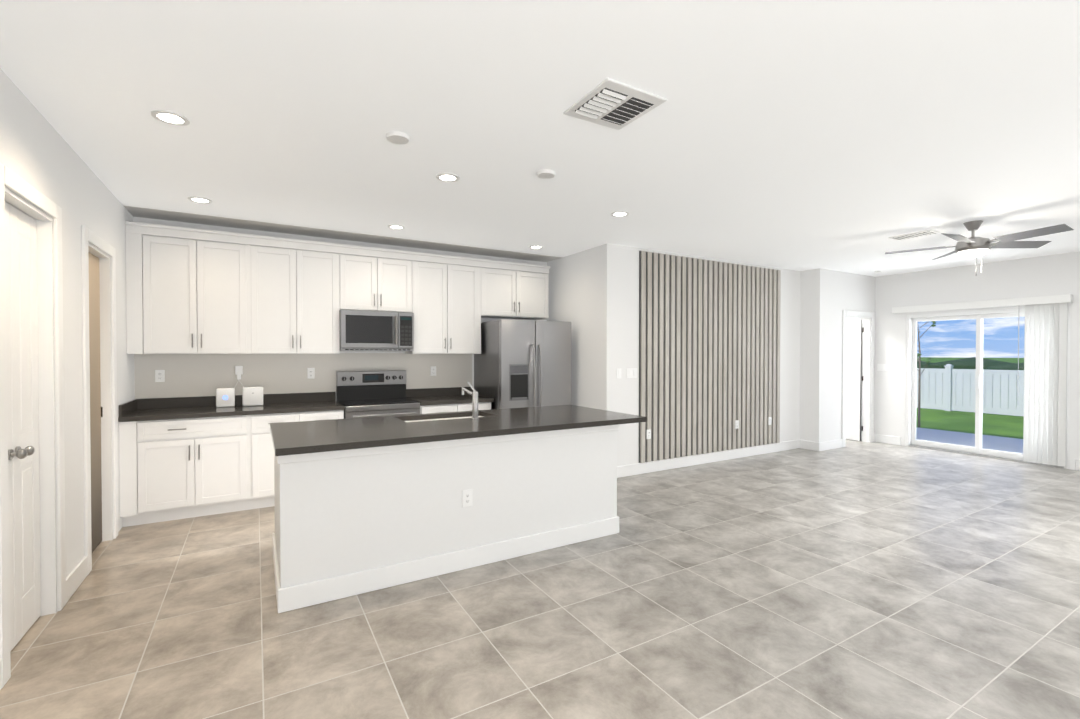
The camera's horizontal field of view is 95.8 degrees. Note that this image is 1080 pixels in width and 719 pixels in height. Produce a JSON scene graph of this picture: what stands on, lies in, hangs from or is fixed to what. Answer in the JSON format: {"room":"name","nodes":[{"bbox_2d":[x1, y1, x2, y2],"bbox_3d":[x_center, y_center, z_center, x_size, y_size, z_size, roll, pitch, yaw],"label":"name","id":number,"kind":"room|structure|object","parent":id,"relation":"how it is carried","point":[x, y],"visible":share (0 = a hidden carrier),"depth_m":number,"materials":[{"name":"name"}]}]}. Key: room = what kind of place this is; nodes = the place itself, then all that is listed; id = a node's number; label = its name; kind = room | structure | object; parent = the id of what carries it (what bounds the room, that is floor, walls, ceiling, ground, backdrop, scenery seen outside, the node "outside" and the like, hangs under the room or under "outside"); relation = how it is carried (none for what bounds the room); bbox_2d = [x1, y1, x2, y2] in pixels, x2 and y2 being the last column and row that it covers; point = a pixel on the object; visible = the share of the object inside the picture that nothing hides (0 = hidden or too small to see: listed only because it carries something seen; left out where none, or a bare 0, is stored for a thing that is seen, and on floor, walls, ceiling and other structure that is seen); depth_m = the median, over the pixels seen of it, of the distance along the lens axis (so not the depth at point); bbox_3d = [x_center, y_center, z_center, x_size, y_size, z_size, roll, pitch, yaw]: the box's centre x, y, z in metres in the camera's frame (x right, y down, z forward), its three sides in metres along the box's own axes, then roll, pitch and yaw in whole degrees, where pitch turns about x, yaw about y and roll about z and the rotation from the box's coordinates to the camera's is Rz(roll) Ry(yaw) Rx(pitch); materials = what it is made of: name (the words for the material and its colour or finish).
{"room":"kitchen","nodes":[
{"label":"kitchen","id":0,"kind":"room"},
{"bbox_2d":[0,439,1079,718],"bbox_3d":[1.782,1.477,2.967,12.010,0.100,8.680,0,1,-30],"label":"floor","id":1,"kind":"structure","parent":0,"point":[854,579],"depth_m":2.70,"materials":[{"name":"tile"}]},
{"bbox_2d":[118,417,249,526],"bbox_3d":[-3.233,0.959,4.534,0.922,0.900,0.628,0,1,-30],"label":"base cabinet","id":2,"kind":"object","parent":1,"relation":"on","point":[192,467],"depth_m":4.26,"materials":[{"name":"white wood"}]},
{"bbox_2d":[118,401,344,420],"bbox_3d":[-2.871,0.487,4.725,1.745,0.040,0.653,0,1,-30],"label":"countertop","id":3,"kind":"structure","parent":2,"relation":"on","point":[283,406],"depth_m":4.54,"materials":[{"name":"black stone"}]},
{"bbox_2d":[250,409,344,509],"bbox_3d":[-2.481,0.954,4.973,0.820,0.900,0.628,0,1,-30],"label":"base cabinet","id":4,"kind":"object","parent":1,"relation":"on","point":[261,444],"depth_m":4.57,"materials":[{"name":"white wood"}]},
{"bbox_2d":[336,370,419,418],"bbox_3d":[-1.770,0.767,5.340,0.760,1.265,0.705,0,1,-30],"label":"range","id":5,"kind":"object","parent":1,"relation":"on","point":[361,394],"visible":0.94,"depth_m":5.44,"materials":[{"name":"silver metal"}]},
{"bbox_2d":[272,425,618,612],"bbox_3d":[-0.588,0.967,3.839,2.641,0.900,1.016,0,1,-30],"label":"kitchen island","id":6,"kind":"object","parent":1,"relation":"on","point":[365,505],"depth_m":3.20,"materials":[{"name":"paint"}]},
{"bbox_2d":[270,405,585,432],"bbox_3d":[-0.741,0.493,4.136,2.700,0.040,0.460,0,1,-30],"label":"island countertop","id":7,"kind":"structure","parent":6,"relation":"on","point":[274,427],"depth_m":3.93,"materials":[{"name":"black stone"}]},
{"bbox_2d":[402,413,485,420],"bbox_3d":[-0.777,0.605,4.070,0.794,0.206,0.404,0,1,-30],"label":"sink","id":8,"kind":"object","parent":7,"relation":"in","point":[463,414],"depth_m":4.17,"materials":[{"name":"silver metal"}]},
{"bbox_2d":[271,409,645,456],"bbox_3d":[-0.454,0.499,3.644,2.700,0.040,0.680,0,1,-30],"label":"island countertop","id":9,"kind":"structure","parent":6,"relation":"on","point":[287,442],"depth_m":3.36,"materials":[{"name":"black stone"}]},
{"bbox_2d":[461,382,478,419],"bbox_3d":[-0.580,0.331,3.996,0.062,0.288,0.311,0,1,-30],"label":"faucet","id":10,"kind":"object","parent":9,"relation":"on","point":[474,394],"visible":1,"depth_m":3.87,"materials":[{"name":"silver metal"}]},
{"bbox_2d":[462,489,471,506],"bbox_3d":[-0.493,0.943,3.319,0.072,0.116,0.008,0,1,-30],"label":"outlet","id":11,"kind":"object","parent":6,"relation":"attached to","point":[467,498],"visible":1,"depth_m":3.31,"materials":[{"name":"white plastic"}]},
{"bbox_2d":[420,401,493,413],"bbox_3d":[-1.088,0.945,5.784,0.844,0.900,0.628,0,1,-30],"label":"base cabinet","id":12,"kind":"object","parent":1,"relation":"on","point":[482,405],"depth_m":5.48,"materials":[{"name":"white wood"}]},
{"bbox_2d":[406,393,493,404],"bbox_3d":[-1.077,0.475,5.771,0.864,0.040,0.653,0,1,-30],"label":"countertop","id":13,"kind":"structure","parent":12,"relation":"on","point":[466,399],"depth_m":5.57,"materials":[{"name":"black stone"}]},
{"bbox_2d":[474,319,570,409],"bbox_3d":[-0.210,0.461,6.138,0.965,1.860,0.891,0,1,-30],"label":"fridge","id":14,"kind":"object","parent":1,"relation":"on","point":[521,363],"visible":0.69,"depth_m":5.79,"materials":[{"name":"silver metal"}]},
{"bbox_2d":[0,68,1079,576],"bbox_3d":[1.868,0.056,3.001,11.810,2.740,8.680,0,1,-30],"label":"wall","id":15,"kind":"structure","parent":0,"point":[594,296],"depth_m":5.85,"materials":[{"name":"paint"}]},
{"bbox_2d":[0,659,1,689],"bbox_3d":[-0.963,1.396,-0.263,0.016,0.135,5.525,0,1,-30],"label":"baseboard","id":16,"kind":"structure","parent":15,"relation":"attached to","point":[0,659],"depth_m":2.12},
{"bbox_2d":[5,202,40,651],"bbox_3d":[-2.609,0.330,2.443,0.100,2.190,0.620,0,1,-30],"label":"closet door","id":17,"kind":"structure","parent":15,"relation":"in","point":[23,409],"depth_m":2.52,"materials":[{"name":"white wood"}]},
{"bbox_2d":[0,162,65,687],"bbox_3d":[-2.623,0.280,2.435,0.158,2.305,0.830,0,1,-30],"label":"door frame","id":18,"kind":"structure","parent":15,"relation":"attached to","point":[50,400],"depth_m":2.72,"materials":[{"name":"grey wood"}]},
{"bbox_2d":[66,555,87,602],"bbox_3d":[-2.880,1.359,3.026,0.016,0.135,0.430,0,1,-30],"label":"baseboard","id":19,"kind":"structure","parent":15,"relation":"attached to","point":[76,576],"depth_m":3.01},
{"bbox_2d":[88,252,101,551],"bbox_3d":[-3.269,0.318,3.511,0.035,2.190,0.610,0,1,-30],"label":"pantry door","id":20,"kind":"structure","parent":15,"relation":"in","point":[95,408],"depth_m":3.66,"materials":[{"name":"brown wood"}]},
{"bbox_2d":[81,225,117,573],"bbox_3d":[-3.255,0.268,3.519,0.158,2.305,0.820,0,1,-30],"label":"door frame","id":21,"kind":"structure","parent":15,"relation":"attached to","point":[107,265],"depth_m":3.79,"materials":[{"name":"grey wood"}]},
{"bbox_2d":[119,399,137,416],"bbox_3d":[-3.615,0.422,4.288,0.020,0.100,0.618,0,1,-30],"label":"backsplash","id":22,"kind":"structure","parent":15,"relation":"attached to","point":[128,407],"depth_m":4.22,"materials":[{"name":"black stone"}]},
{"bbox_2d":[155,370,164,381],"bbox_3d":[-3.626,0.158,4.654,0.072,0.116,0.008,0,1,-30],"label":"outlet","id":23,"kind":"object","parent":15,"relation":"attached to","point":[159,375],"visible":1,"depth_m":4.65,"materials":[{"name":"white plastic"}]},
{"bbox_2d":[125,221,205,353],"bbox_3d":[-3.462,-0.632,4.556,0.567,1.160,0.328,0,1,-30],"label":"upper cabinet","id":24,"kind":"object","parent":15,"relation":"attached to","point":[195,291],"depth_m":4.42,"materials":[{"name":"white wood"}]},
{"bbox_2d":[234,366,243,387],"bbox_3d":[-3.024,0.187,4.912,0.224,0.245,0.169,0,1,-30],"label":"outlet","id":25,"kind":"object","parent":15,"relation":"attached to","point":[238,371],"visible":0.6,"depth_m":4.95,"materials":[{"name":"white plastic"}]},
{"bbox_2d":[206,230,305,353],"bbox_3d":[-2.910,-0.635,4.878,0.943,1.160,0.328,0,1,-30],"label":"upper cabinet","id":26,"kind":"object","parent":15,"relation":"attached to","point":[256,284],"depth_m":4.76,"materials":[{"name":"white wood"}]},
{"bbox_2d":[138,387,472,408],"bbox_3d":[-2.324,0.409,5.410,3.382,0.100,0.020,0,1,-30],"label":"backsplash","id":27,"kind":"structure","parent":15,"relation":"attached to","point":[268,399],"depth_m":5.12,"materials":[{"name":"black stone"}]},
{"bbox_2d":[307,368,314,378],"bbox_3d":[-2.494,0.150,5.313,0.072,0.116,0.008,0,1,-30],"label":"outlet","id":28,"kind":"object","parent":15,"relation":"attached to","point":[310,373],"visible":1,"depth_m":5.31,"materials":[{"name":"white plastic"}]},
{"bbox_2d":[306,240,341,353],"bbox_3d":[-2.401,-0.639,5.174,0.467,1.160,0.328,0,1,-30],"label":"upper cabinet","id":29,"kind":"object","parent":15,"relation":"attached to","point":[323,259],"depth_m":5.08,"materials":[{"name":"white wood"}]},
{"bbox_2d":[342,244,413,312],"bbox_3d":[-1.865,-0.875,5.484,0.780,0.695,0.328,0,1,-30],"label":"upper cabinet","id":30,"kind":"object","parent":15,"relation":"attached to","point":[373,279],"depth_m":5.34,"materials":[{"name":"white wood"}]},
{"bbox_2d":[339,310,413,350],"bbox_3d":[-1.831,-0.307,5.432,0.766,0.432,0.463,0,1,-30],"label":"microwave","id":31,"kind":"object","parent":30,"relation":"attached to","point":[374,331],"visible":1,"depth_m":5.27,"materials":[{"name":"silver metal"}]},
{"bbox_2d":[405,252,453,353],"bbox_3d":[-1.328,-0.646,5.800,0.472,1.160,0.328,0,1,-30],"label":"upper cabinet","id":32,"kind":"object","parent":15,"relation":"attached to","point":[433,273],"depth_m":5.67,"materials":[{"name":"white wood"}]},
{"bbox_2d":[431,366,435,375],"bbox_3d":[-1.311,0.142,6.003,0.072,0.116,0.008,0,1,-30],"label":"outlet","id":33,"kind":"object","parent":15,"relation":"attached to","point":[433,370],"visible":1,"depth_m":6.00,"materials":[{"name":"white plastic"}]},
{"bbox_2d":[454,256,481,353],"bbox_3d":[-1.013,-0.648,5.983,0.488,1.160,0.328,0,1,-30],"label":"upper cabinet","id":34,"kind":"object","parent":15,"relation":"attached to","point":[467,271],"depth_m":5.88,"materials":[{"name":"white wood"}]},
{"bbox_2d":[482,259,521,318],"bbox_3d":[-0.574,-0.886,6.237,0.550,0.690,0.328,0,1,-30],"label":"upper cabinet","id":35,"kind":"object","parent":15,"relation":"attached to","point":[501,280],"depth_m":6.11,"materials":[{"name":"white wood"}]},
{"bbox_2d":[518,263,549,319],"bbox_3d":[-0.199,-0.888,6.456,0.550,0.690,0.328,0,1,-30],"label":"upper cabinet","id":36,"kind":"object","parent":15,"relation":"attached to","point":[535,278],"depth_m":6.36,"materials":[{"name":"white wood"}]},
{"bbox_2d":[617,369,620,377],"bbox_3d":[0.932,0.165,5.750,0.072,0.116,0.010,0,1,-30],"label":"switch plate","id":37,"kind":"object","parent":15,"relation":"attached to","point":[618,373],"visible":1,"depth_m":5.75,"materials":[{"name":"white plastic"}]},
{"bbox_2d":[627,368,636,377],"bbox_3d":[1.105,0.164,5.850,0.164,0.116,0.010,0,1,-30],"label":"switch plate","id":38,"kind":"object","parent":15,"relation":"attached to","point":[631,372],"visible":1,"depth_m":5.85,"materials":[{"name":"white plastic"}]},
{"bbox_2d":[617,439,801,477],"bbox_3d":[2.400,1.318,6.615,3.786,0.135,0.016,0,1,-30],"label":"baseboard","id":39,"kind":"structure","parent":15,"relation":"attached to","point":[659,465],"depth_m":6.46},
{"bbox_2d":[639,251,780,462],"bbox_3d":[2.393,-0.036,6.587,2.750,2.567,0.031,0,1,-30],"label":"wall panel","id":40,"kind":"object","parent":15,"relation":"attached to","point":[709,353],"visible":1,"depth_m":6.46,"materials":[{"name":"wood"}]},
{"bbox_2d":[646,429,650,438],"bbox_3d":[1.328,0.913,5.953,0.072,0.116,0.008,0,1,-30],"label":"outlet","id":41,"kind":"object","parent":40,"relation":"attached to","point":[648,434],"visible":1,"depth_m":5.95,"materials":[{"name":"white plastic"}]},
{"bbox_2d":[735,420,738,428],"bbox_3d":[2.736,0.903,6.774,0.072,0.116,0.008,0,1,-30],"label":"outlet","id":42,"kind":"object","parent":40,"relation":"attached to","point":[736,424],"visible":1,"depth_m":6.77,"materials":[{"name":"white plastic"}]},
{"bbox_2d":[768,417,771,424],"bbox_3d":[3.367,0.899,7.141,0.072,0.116,0.008,0,1,-30],"label":"outlet","id":43,"kind":"object","parent":40,"relation":"attached to","point":[769,420],"visible":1,"depth_m":7.13,"materials":[{"name":"white plastic"}]},
{"bbox_2d":[817,439,841,450],"bbox_3d":[4.445,1.308,7.461,0.631,0.135,0.016,0,1,-30],"label":"baseboard","id":44,"kind":"structure","parent":15,"relation":"attached to","point":[833,444],"depth_m":7.43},
{"bbox_2d":[846,319,861,440],"bbox_3d":[5.135,0.341,8.419,0.107,2.030,0.715,0,1,-30],"label":"open bathroom door","id":45,"kind":"structure","parent":15,"relation":"in","point":[853,371],"depth_m":8.21,"materials":[{"name":"wood"}]},
{"bbox_2d":[842,310,874,446],"bbox_3d":[5.090,0.298,7.893,0.930,2.145,0.138,0,1,-30],"label":"door frame","id":46,"kind":"structure","parent":15,"relation":"attached to","point":[867,427],"depth_m":8.04,"materials":[{"name":"grey wood"}]},
{"bbox_2d":[877,364,893,370],"bbox_3d":[5.642,0.131,7.964,0.011,0.104,0.235,0,1,-30],"label":"light switch","id":47,"kind":"object","parent":15,"relation":"attached to","point":[885,367],"visible":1,"depth_m":7.96,"materials":[{"name":"white plastic"}]},
{"bbox_2d":[874,434,900,444],"bbox_3d":[5.650,1.302,7.946,0.030,0.135,0.390,0,1,-30],"label":"baseboard","id":48,"kind":"structure","parent":15,"relation":"attached to","point":[887,439],"depth_m":7.94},
{"bbox_2d":[892,294,1072,465],"bbox_3d":[6.165,0.261,6.978,0.097,2.170,1.980,0,1,-30],"label":"vertical blinds","id":49,"kind":"object","parent":15,"relation":"attached to","point":[1045,377],"visible":1,"depth_m":6.33,"materials":[{"name":"plastic"}]},
{"bbox_2d":[905,306,1070,468],"bbox_3d":[6.305,0.346,6.980,0.130,2.070,1.800,0,1,-30],"label":"sliding glass door","id":50,"kind":"structure","parent":15,"relation":"in","point":[911,440],"depth_m":7.07,"materials":[{"name":"white metal"}]},
{"bbox_2d":[1075,460,1079,470],"bbox_3d":[7.831,1.345,4.218,0.016,0.135,4.410,0,1,-30],"label":"baseboard","id":51,"kind":"structure","parent":15,"relation":"attached to","point":[1077,462],"depth_m":6.10,"materials":[{"name":"white wood"}]},
{"bbox_2d":[0,0,1079,276],"bbox_3d":[1.782,-1.363,2.935,12.010,0.100,8.680,0,1,-30],"label":"ceiling","id":52,"kind":"structure","parent":0,"point":[850,136],"depth_m":2.67,"materials":[{"name":"paint"}]},
{"bbox_2d":[151,110,189,125],"bbox_3d":[-2.000,-1.307,2.641,0.169,0.006,0.169,0,1,-36],"label":"recessed light","id":53,"kind":"object","parent":52,"relation":"in","point":[170,117],"depth_m":2.63,"materials":[{"name":"white plastic"}]},
{"bbox_2d":[188,196,212,203],"bbox_3d":[-2.821,-1.323,4.049,0.169,0.006,0.169,0,1,-36],"label":"recessed light","id":54,"kind":"object","parent":52,"relation":"in","point":[195,199],"depth_m":4.05,"materials":[{"name":"white plastic"}]},
{"bbox_2d":[387,225,404,229],"bbox_3d":[-1.446,-1.333,4.908,0.169,0.006,0.169,0,1,-36],"label":"recessed light","id":55,"kind":"object","parent":52,"relation":"in","point":[398,227],"depth_m":4.91,"materials":[{"name":"white plastic"}]},
{"bbox_2d":[386,131,409,144],"bbox_3d":[-0.835,-1.301,2.868,0.135,0.022,0.135,0,1,15],"label":"disc","id":56,"kind":"object","parent":52,"relation":"attached to","point":[397,137],"depth_m":2.85,"materials":[{"name":"white plastic"}]},
{"bbox_2d":[436,173,459,181],"bbox_3d":[-0.668,-1.317,3.533,0.169,0.006,0.169,0,1,-36],"label":"recessed light","id":57,"kind":"object","parent":52,"relation":"in","point":[445,177],"depth_m":3.53,"materials":[{"name":"white plastic"}]},
{"bbox_2d":[529,245,542,248],"bbox_3d":[-0.049,-1.343,5.827,0.169,0.006,0.169,0,1,-36],"label":"recessed light","id":58,"kind":"object","parent":52,"relation":"in","point":[533,246],"depth_m":5.82,"materials":[{"name":"white plastic"}]},
{"bbox_2d":[536,169,554,178],"bbox_3d":[0.042,-1.308,3.449,0.135,0.022,0.135,0,1,15],"label":"disc","id":59,"kind":"object","parent":52,"relation":"attached to","point":[542,174],"depth_m":3.42,"materials":[{"name":"white plastic"}]},
{"bbox_2d":[563,78,666,129],"bbox_3d":[0.379,-1.296,2.511,0.380,0.024,0.380,0,1,-30],"label":"ceiling vent","id":60,"kind":"object","parent":52,"relation":"in","point":[612,103],"visible":1,"depth_m":2.48,"materials":[{"name":"grey metal"}]},
{"bbox_2d":[611,211,628,216],"bbox_3d":[0.730,-1.327,4.452,0.169,0.006,0.169,0,1,-36],"label":"recessed light","id":61,"kind":"object","parent":52,"relation":"in","point":[618,213],"depth_m":4.44,"materials":[{"name":"white plastic"}]},
{"bbox_2d":[889,229,939,240],"bbox_3d":[4.005,-1.327,5.227,0.200,0.024,0.400,0,1,-30],"label":"ceiling vent","id":62,"kind":"object","parent":52,"relation":"in","point":[915,234],"visible":1,"depth_m":5.20,"materials":[{"name":"grey metal"}]},
{"bbox_2d":[885,220,1073,275],"bbox_3d":[4.196,-1.068,4.720,1.342,0.530,1.365,0,1,-30],"label":"ceiling fan","id":63,"kind":"object","parent":52,"relation":"hanging from","point":[972,246],"visible":1,"depth_m":4.67,"materials":[{"name":"silver metal"}]},
{"label":"outside","id":64,"kind":"structure","parent":0,"visible":0},
{"bbox_2d":[916,321,1023,453],"bbox_3d":[106.044,3.121,85.067,250.810,10.116,200.000,0,1,-30],"label":"yard","id":65,"kind":"structure","parent":64,"point":[947,383],"depth_m":12.26,"materials":[{"name":"white plastic"}]}
]}

